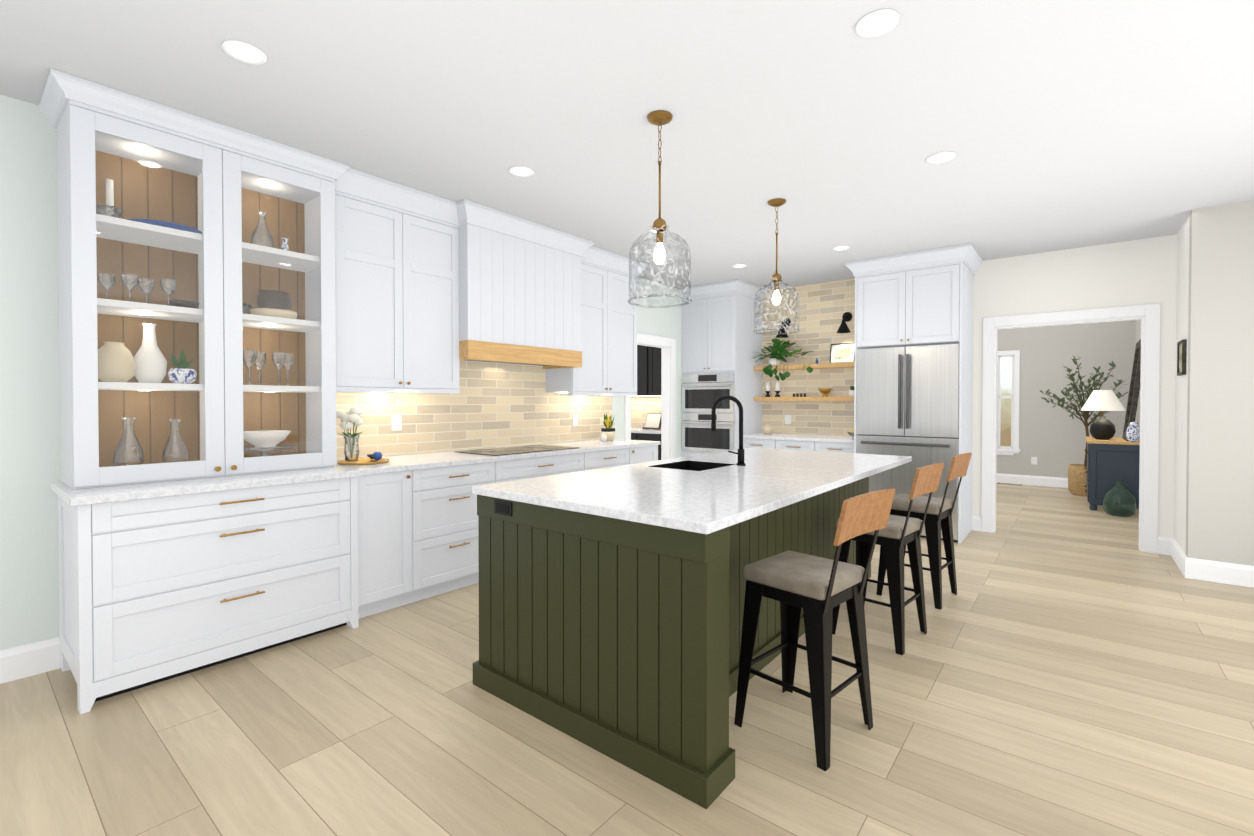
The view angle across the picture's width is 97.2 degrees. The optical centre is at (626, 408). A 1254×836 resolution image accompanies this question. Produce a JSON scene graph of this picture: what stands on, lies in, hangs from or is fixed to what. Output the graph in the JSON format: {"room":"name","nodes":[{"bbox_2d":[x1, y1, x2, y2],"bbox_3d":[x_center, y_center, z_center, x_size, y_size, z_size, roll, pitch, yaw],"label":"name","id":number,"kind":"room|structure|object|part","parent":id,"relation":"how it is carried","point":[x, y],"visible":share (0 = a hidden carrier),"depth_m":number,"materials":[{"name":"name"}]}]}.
{"room":"kitchen","nodes":[
{"label":"kitchen","id":0,"kind":"room"},
{"bbox_2d":[0,95,681,650],"bbox_3d":[-2.132,-0.104,3.662,0.120,2.750,10.290,1,1,39],"label":"wall","id":1,"kind":"structure","parent":0,"point":[30,453],"depth_m":2.66,"materials":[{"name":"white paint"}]},
{"bbox_2d":[0,637,59,683],"bbox_3d":[-4.066,1.226,1.189,0.016,0.150,3.988,1,1,39],"label":"baseboard","id":2,"kind":"structure","parent":1,"relation":"attached to","point":[24,661],"depth_m":2.65,"materials":[{"name":"white wood"}]},
{"bbox_2d":[307,184,462,391],"bbox_3d":[-1.656,-0.747,3.850,0.367,1.210,0.885,1,1,39],"label":"upper cabinet","id":3,"kind":"object","parent":1,"relation":"attached to","point":[383,276],"depth_m":3.62,"materials":[{"name":"white wood"}]},
{"bbox_2d":[336,360,611,459],"bbox_3d":[-1.121,-0.043,4.799,0.015,0.760,3.050,1,1,39],"label":"backsplash","id":4,"kind":"structure","parent":1,"relation":"attached to","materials":[{"name":"tile"}]},
{"bbox_2d":[459,220,582,355],"bbox_3d":[-0.967,-0.931,4.618,0.469,0.860,1.180,1,1,39],"label":"range hood","id":5,"kind":"object","parent":1,"relation":"attached to","point":[519,295],"depth_m":4.37,"materials":[{"name":"white wood"}]},
{"bbox_2d":[543,260,638,395],"bbox_3d":[-0.333,-0.767,5.478,0.367,1.210,0.950,1,1,39],"label":"upper cabinet","id":6,"kind":"object","parent":1,"relation":"attached to","point":[607,366],"depth_m":5.32,"materials":[{"name":"white wood"}]},
{"bbox_2d":[624,333,675,459],"bbox_3d":[0.243,0.183,6.574,0.140,2.105,0.990,1,1,39],"label":"door frame","id":7,"kind":"structure","parent":1,"relation":"attached to","point":[668,400],"depth_m":6.85,"materials":[{"name":"white wood"}]},
{"bbox_2d":[0,484,1253,835],"bbox_3d":[2.074,1.329,2.974,12.100,0.100,14.900,1,1,39],"label":"floor","id":8,"kind":"structure","parent":0,"point":[1068,664],"depth_m":2.19,"materials":[{"name":"brown wood"}]},
{"bbox_2d":[58,476,362,713],"bbox_3d":[-2.190,0.836,2.979,0.659,0.885,1.164,1,1,39],"label":"base cabinet","id":9,"kind":"object","parent":8,"relation":"on","point":[151,592],"depth_m":2.66,"materials":[{"name":"white wood"}]},
{"bbox_2d":[51,440,660,507],"bbox_3d":[-1.226,0.362,4.139,0.687,0.035,4.235,1,1,39],"label":"countertop","id":10,"kind":"structure","parent":9,"relation":"on","point":[112,489],"depth_m":2.95,"materials":[{"name":"white stone"}]},
{"bbox_3d":[-2.130,-0.507,2.914,0.004,1.551,0.978,1,1,39],"label":"hutch glass","id":11,"kind":"part","parent":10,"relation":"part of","materials":[{"name":"clear glass"}]},
{"bbox_2d":[459,444,574,455],"bbox_3d":[-0.885,0.336,4.568,0.500,0.008,0.900,1,1,39],"label":"cooktop","id":12,"kind":"object","parent":10,"relation":"in","point":[514,447],"depth_m":4.54,"materials":[{"name":"black glass"}]},
{"bbox_2d":[363,468,418,616],"bbox_3d":[-1.721,0.829,3.557,0.659,0.885,0.405,1,1,39],"label":"base cabinet","id":13,"kind":"object","parent":8,"relation":"on","point":[390,499],"depth_m":3.43,"materials":[{"name":"white wood"}]},
{"bbox_2d":[419,460,498,599],"bbox_3d":[-1.425,0.825,3.955,0.617,0.885,0.715,1,1,39],"label":"base cabinet","id":14,"kind":"object","parent":8,"relation":"on","point":[448,517],"depth_m":3.75,"materials":[{"name":"white wood"}]},
{"bbox_2d":[499,452,586,482],"bbox_3d":[-0.903,0.817,4.597,0.617,0.885,0.940,1,1,39],"label":"base cabinet","id":15,"kind":"object","parent":8,"relation":"on","point":[509,470],"depth_m":4.37,"materials":[{"name":"white wood"}]},
{"bbox_2d":[587,448,634,469],"bbox_3d":[-0.391,0.809,5.228,0.617,0.885,0.686,1,1,39],"label":"base cabinet","id":16,"kind":"object","parent":8,"relation":"on","point":[621,456],"depth_m":5.03,"materials":[{"name":"white wood"}]},
{"bbox_2d":[631,433,642,439],"bbox_3d":[0.100,0.771,8.086,0.758,0.888,0.617,1,1,39],"label":"base cabinet","id":17,"kind":"object","parent":8,"relation":"on","point":[634,436],"depth_m":7.67,"materials":[{"name":"black wood"}]},
{"bbox_2d":[635,444,658,463],"bbox_3d":[-0.070,0.804,5.622,0.617,0.885,0.463,1,1,39],"label":"base cabinet","id":18,"kind":"object","parent":8,"relation":"on","point":[642,455],"depth_m":5.47,"materials":[{"name":"white wood"}]},
{"bbox_2d":[643,433,660,459],"bbox_3d":[0.568,0.776,7.706,0.763,0.888,0.617,1,1,39],"label":"base cabinet","id":19,"kind":"object","parent":8,"relation":"on","point":[646,436],"depth_m":7.46,"materials":[{"name":"black"}]},
{"bbox_2d":[631,429,660,432],"bbox_3d":[0.057,0.309,8.103,2.064,0.035,0.637,1,1,39],"label":"countertop","id":20,"kind":"structure","parent":19,"relation":"on","point":[632,430],"depth_m":7.64,"materials":[{"name":"white stone"}]},
{"bbox_2d":[472,459,911,808],"bbox_3d":[0.654,0.830,3.290,1.292,0.890,2.850,1,1,39],"label":"kitchen island","id":21,"kind":"object","parent":8,"relation":"on","point":[611,605],"depth_m":2.11,"materials":[{"name":"green wood"}]},
{"bbox_2d":[494,500,511,515],"bbox_3d":[-0.549,0.437,2.442,0.115,0.060,0.008,1,1,39],"label":"outlet","id":22,"kind":"object","parent":21,"relation":"attached to","point":[501,507],"depth_m":2.44,"materials":[{"name":"black plastic"}]},
{"bbox_2d":[472,447,911,530],"bbox_3d":[0.667,0.368,3.275,1.260,0.035,2.850,1,1,39],"label":"island countertop","id":23,"kind":"structure","parent":21,"relation":"on","point":[753,480],"depth_m":2.59,"materials":[{"name":"white stone"}]},
{"bbox_2d":[648,460,735,470],"bbox_3d":[0.408,0.469,3.434,0.378,0.236,0.468,1,1,39],"label":"sink","id":24,"kind":"object","parent":23,"relation":"in","point":[688,465],"depth_m":3.63,"materials":[{"name":"black metal"}]},
{"bbox_2d":[711,395,745,465],"bbox_3d":[0.631,0.132,3.420,0.176,0.433,0.158,1,1,39],"label":"faucet","id":25,"kind":"object","parent":23,"relation":"on","point":[740,453],"depth_m":3.40,"materials":[{"name":"black metal"}]},
{"bbox_2d":[678,279,765,456],"bbox_3d":[1.216,-0.146,7.082,0.756,2.748,0.751,1,1,39],"label":"tall cabinet","id":26,"kind":"object","parent":8,"relation":"on","point":[722,352],"depth_m":6.80,"materials":[{"name":"white wood"}]},
{"bbox_2d":[743,439,773,448],"bbox_3d":[1.728,0.790,6.764,0.454,0.884,0.617,1,1,39],"label":"base cabinet","id":27,"kind":"object","parent":8,"relation":"on","point":[747,443],"depth_m":6.51,"materials":[{"name":"white wood"}]},
{"bbox_2d":[774,439,813,450],"bbox_3d":[2.083,0.794,6.476,0.460,0.884,0.617,1,1,39],"label":"base cabinet","id":28,"kind":"object","parent":8,"relation":"on","point":[791,444],"depth_m":6.25,"materials":[{"name":"white wood"}]},
{"bbox_2d":[738,431,853,442],"bbox_3d":[2.076,0.334,6.462,1.368,0.036,0.637,1,1,39],"label":"countertop","id":29,"kind":"structure","parent":28,"relation":"on","point":[761,434],"depth_m":6.28,"materials":[{"name":"white stone"}]},
{"bbox_2d":[734,488,895,770],"bbox_3d":[0.744,0.801,2.211,0.410,0.975,0.475,-1,1,-43],"label":"stool","id":30,"kind":"object","parent":8,"relation":"on","point":[817,589],"visible":1,"depth_m":2.15,"materials":[{"name":"black metal"}]},
{"bbox_3d":[0.717,0.664,2.239,0.354,0.063,0.354,-1,1,-43],"label":"seat","id":31,"kind":"part","parent":30,"relation":"part of","materials":[{"name":"beige fabric"}]},
{"bbox_2d":[814,443,853,452],"bbox_3d":[2.437,0.797,6.188,0.454,0.884,0.617,1,1,39],"label":"base cabinet","id":32,"kind":"object","parent":8,"relation":"on","point":[826,447],"depth_m":5.94,"materials":[{"name":"white wood"}]},
{"bbox_2d":[832,463,943,654],"bbox_3d":[1.459,0.790,3.114,0.410,0.975,0.475,-1,1,-45],"label":"stool","id":33,"kind":"object","parent":8,"relation":"on","point":[896,535],"visible":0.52,"depth_m":3.00,"materials":[{"name":"black metal"}]},
{"bbox_3d":[1.431,0.653,3.141,0.354,0.063,0.354,-1,1,-45],"label":"seat","id":34,"kind":"part","parent":33,"relation":"part of","materials":[{"name":"grey leather"}]},
{"bbox_2d":[854,343,972,542],"bbox_3d":[2.958,0.315,5.722,0.931,1.860,0.640,1,1,39],"label":"refrigerator","id":35,"kind":"object","parent":8,"relation":"on","point":[874,356],"depth_m":5.35,"materials":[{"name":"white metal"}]},
{"bbox_2d":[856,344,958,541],"bbox_3d":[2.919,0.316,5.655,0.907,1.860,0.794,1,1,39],"label":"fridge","id":36,"kind":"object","parent":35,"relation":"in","point":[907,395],"depth_m":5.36,"materials":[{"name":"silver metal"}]},
{"bbox_2d":[876,453,971,609],"bbox_3d":[2.012,0.782,3.748,0.475,0.975,0.410,1,1,44],"label":"stool","id":37,"kind":"object","parent":8,"relation":"on","point":[938,518],"visible":0.75,"depth_m":3.65,"materials":[{"name":"black metal"}]},
{"bbox_3d":[1.984,0.646,3.774,0.354,0.063,0.354,1,1,44],"label":"seat","id":38,"kind":"part","parent":37,"relation":"part of","materials":[{"name":"beige fabric"}]},
{"bbox_2d":[1068,464,1086,496],"bbox_3d":[6.492,1.009,7.821,0.400,0.420,0.400,1,1,39],"label":"basket","id":39,"kind":"object","parent":8,"relation":"on","point":[1077,477],"depth_m":7.76,"materials":[{"name":"wicker"}]},
{"bbox_2d":[1040,356,1127,496],"bbox_3d":[6.448,0.231,7.839,0.971,1.975,0.904,1,1,39],"label":"tree","id":40,"kind":"object","parent":8,"relation":"on","point":[1077,478],"visible":0.81,"depth_m":7.77,"materials":[{"name":"green plant"}]},
{"bbox_2d":[1084,436,1139,512],"bbox_3d":[6.137,0.805,6.973,0.566,0.850,1.040,1,1,39],"label":"dresser","id":41,"kind":"object","parent":8,"relation":"on","point":[1110,461],"visible":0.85,"depth_m":6.62,"materials":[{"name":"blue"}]},
{"bbox_2d":[1081,390,1125,439],"bbox_3d":[5.942,0.073,6.903,0.430,0.615,0.430,1,1,39],"label":"lamp","id":42,"kind":"object","parent":41,"relation":"on","point":[1102,427],"visible":1,"depth_m":6.81,"materials":[{"name":"black"}]},
{"bbox_3d":[5.942,-0.107,6.901,0.430,0.255,0.430,1,1,39],"label":"lamp shade","id":43,"kind":"part","parent":42,"relation":"part of","materials":[{"name":"white fabric"}]},
{"bbox_2d":[1122,339,1140,440],"bbox_3d":[6.268,-0.228,6.828,0.173,1.219,0.760,1,1,39],"label":"mirror","id":44,"kind":"object","parent":41,"relation":"on","point":[1132,402],"visible":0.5,"depth_m":6.64,"materials":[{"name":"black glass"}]},
{"bbox_2d":[1126,422,1139,441],"bbox_3d":[5.953,0.268,6.491,0.140,0.235,0.138,1,1,39],"label":"ginger jar","id":45,"kind":"object","parent":41,"relation":"on","point":[1133,432],"visible":0.94,"depth_m":6.46,"materials":[{"name":"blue ceramic"}]},
{"bbox_2d":[1102,479,1136,516],"bbox_3d":[5.716,1.026,6.415,0.300,0.420,0.300,1,1,39],"label":"demijohn","id":46,"kind":"object","parent":8,"relation":"on","point":[1119,499],"visible":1,"depth_m":6.33,"materials":[{"name":"green glass"}]},
{"bbox_2d":[0,0,1253,289],"bbox_3d":[2.074,-1.521,2.939,12.100,0.100,14.900,1,1,39],"label":"ceiling","id":47,"kind":"structure","parent":0,"point":[1060,124],"depth_m":2.66,"materials":[{"name":"white paint"}]},
{"bbox_2d":[221,40,266,64],"bbox_3d":[-1.566,-1.459,2.264,0.154,0.005,0.154,0,1,30],"label":"recessed light","id":48,"kind":"object","parent":47,"relation":"in","point":[241,51],"depth_m":2.26,"materials":[{"name":"white plastic"}]},
{"bbox_2d":[509,166,533,176],"bbox_3d":[-0.657,-1.473,3.432,0.154,0.005,0.154,0,1,-6],"label":"recessed light","id":49,"kind":"object","parent":47,"relation":"in","point":[520,171],"depth_m":3.43,"materials":[{"name":"white plastic"}]},
{"bbox_2d":[628,110,690,307],"bbox_3d":[0.165,-1.003,2.783,0.324,0.930,0.324,1,1,39],"label":"pendant light","id":50,"kind":"object","parent":47,"relation":"hanging from","point":[658,118],"visible":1,"depth_m":2.78,"materials":[{"name":"clear glass"}]},
{"bbox_3d":[0.165,-0.728,2.787,0.324,0.381,0.324,1,1,39],"label":"glass","id":51,"kind":"part","parent":50,"relation":"part of","materials":[{"name":"clear glass"}]},
{"bbox_3d":[0.165,-0.781,2.786,0.062,0.105,0.060,1,1,39],"label":"bulb","id":52,"kind":"part","parent":50,"relation":"part of","materials":[{"name":"white glass"}]},
{"bbox_2d":[732,264,746,267],"bbox_3d":[1.181,-1.502,5.804,0.154,0.005,0.154,0,1,30],"label":"recessed light","id":53,"kind":"object","parent":47,"relation":"in","point":[736,265],"depth_m":5.78,"materials":[{"name":"white plastic"}]},
{"bbox_2d":[753,198,799,334],"bbox_3d":[1.071,-1.017,3.954,0.324,0.930,0.324,1,1,39],"label":"pendant light","id":54,"kind":"object","parent":47,"relation":"hanging from","point":[776,278],"visible":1,"depth_m":3.95,"materials":[{"name":"clear glass"}]},
{"bbox_3d":[1.071,-0.743,3.957,0.324,0.381,0.324,1,1,39],"label":"glass","id":55,"kind":"part","parent":54,"relation":"part of","materials":[{"name":"clear glass"}]},
{"bbox_3d":[1.071,-0.796,3.957,0.062,0.105,0.060,1,1,39],"label":"bulb","id":56,"kind":"part","parent":54,"relation":"part of","materials":[{"name":"white glass"}]},
{"bbox_2d":[832,246,849,250],"bbox_3d":[1.989,-1.494,5.135,0.154,0.005,0.154,0,1,-6],"label":"recessed light","id":57,"kind":"object","parent":47,"relation":"in","point":[838,248],"depth_m":5.14,"materials":[{"name":"white plastic"}]},
{"bbox_2d":[855,9,899,37],"bbox_3d":[0.947,-1.457,2.091,0.154,0.005,0.154,0,1,-6],"label":"recessed light","id":58,"kind":"object","parent":47,"relation":"in","point":[879,22],"depth_m":2.08,"materials":[{"name":"white plastic"}]},
{"bbox_2d":[926,151,955,163],"bbox_3d":[1.838,-1.471,3.235,0.154,0.005,0.154,0,1,30],"label":"recessed light","id":59,"kind":"object","parent":47,"relation":"in","point":[940,157],"depth_m":3.23,"materials":[{"name":"white plastic"}]},
{"bbox_2d":[996,320,1135,477],"bbox_3d":[6.321,-0.168,8.925,2.765,2.750,0.120,1,1,39],"label":"wall","id":60,"kind":"structure","parent":0,"point":[1052,439],"depth_m":8.55,"materials":[{"name":"grey paint"}]},
{"bbox_2d":[997,350,1019,454],"bbox_3d":[6.173,-0.099,9.001,0.400,1.690,0.150,1,1,39],"label":"window","id":61,"kind":"structure","parent":60,"relation":"in","point":[1006,403],"depth_m":9.02,"materials":[{"name":"clear glass"}]},
{"bbox_2d":[996,473,1067,487],"bbox_3d":[6.264,1.132,8.899,2.730,0.150,0.016,1,1,39],"label":"baseboard","id":62,"kind":"structure","parent":60,"relation":"attached to","point":[1000,478],"depth_m":8.76,"materials":[{"name":"white wood"}]},
{"bbox_2d":[1031,457,1036,463],"bbox_3d":[6.449,0.819,8.749,0.075,0.115,0.009,1,1,39],"label":"outlet","id":63,"kind":"object","parent":60,"relation":"attached to","point":[1033,460],"visible":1,"depth_m":8.75,"materials":[{"name":"white plastic"}]},
{"bbox_2d":[972,234,1176,550],"bbox_3d":[2.114,-0.144,6.918,6.765,2.750,0.120,1,1,39],"label":"wall","id":64,"kind":"structure","parent":0,"point":[1133,272],"depth_m":5.06,"materials":[{"name":"white paint"}]},
{"bbox_2d":[631,345,650,396],"bbox_3d":[0.178,-0.689,8.166,0.758,0.990,0.367,1,1,39],"label":"upper cabinet","id":65,"kind":"object","parent":64,"relation":"attached to","point":[643,352],"depth_m":7.89,"materials":[{"name":"black"}]},
{"bbox_2d":[651,347,660,396],"bbox_3d":[0.647,-0.685,7.785,0.763,0.990,0.367,1,1,39],"label":"upper cabinet","id":66,"kind":"object","parent":64,"relation":"attached to","point":[655,352],"depth_m":7.76,"materials":[{"name":"black"}]},
{"bbox_2d":[854,259,973,350],"bbox_3d":[2.947,-1.004,5.674,0.915,0.741,0.737,1,1,39],"label":"upper cabinet","id":67,"kind":"object","parent":64,"relation":"attached to","point":[923,304],"depth_m":5.37,"materials":[{"name":"white wood"}]},
{"bbox_2d":[981,303,1159,552],"bbox_3d":[4.152,0.166,5.253,1.299,2.170,0.140,1,1,39],"label":"door frame","id":68,"kind":"structure","parent":64,"relation":"attached to","point":[1148,315],"depth_m":4.94,"materials":[{"name":"white wood"}]},
{"bbox_2d":[1135,214,1189,552],"bbox_3d":[5.864,-0.134,6.075,0.120,2.750,4.880,1,1,39],"label":"wall","id":69,"kind":"structure","parent":0,"point":[1181,386],"depth_m":4.47,"materials":[{"name":"white paint"}]},
{"bbox_2d":[1158,536,1163,548],"bbox_3d":[6.060,1.162,6.440,0.016,0.150,4.090,1,1,39],"label":"baseboard","id":70,"kind":"structure","parent":69,"relation":"attached to","point":[1160,538],"depth_m":4.79,"materials":[{"name":"white wood"}]},
{"bbox_2d":[1164,537,1186,568],"bbox_3d":[4.442,1.186,4.463,0.035,0.150,0.780,1,1,39],"label":"baseboard","id":71,"kind":"structure","parent":69,"relation":"attached to","point":[1171,547],"depth_m":4.65,"materials":[{"name":"white wood"}]},
{"bbox_2d":[1177,339,1186,375],"bbox_3d":[4.388,-0.403,4.371,0.023,0.270,0.280,1,1,39],"label":"picture frame","id":72,"kind":"object","parent":69,"relation":"attached to","point":[1181,355],"visible":1,"depth_m":4.34,"materials":[{"name":"metal"}]},
{"bbox_2d":[1185,200,1253,565],"bbox_3d":[6.156,-0.092,2.617,4.935,2.750,0.120,1,1,39],"label":"wall","id":73,"kind":"structure","parent":0,"point":[1220,470],"depth_m":4.02,"materials":[{"name":"white paint"}]},
{"bbox_2d":[1180,553,1253,586],"bbox_3d":[6.108,1.209,2.584,4.951,0.150,0.016,1,1,39],"label":"baseboard","id":74,"kind":"structure","parent":73,"relation":"attached to","point":[1199,569],"depth_m":4.03,"materials":[{"name":"white wood"}]}
]}

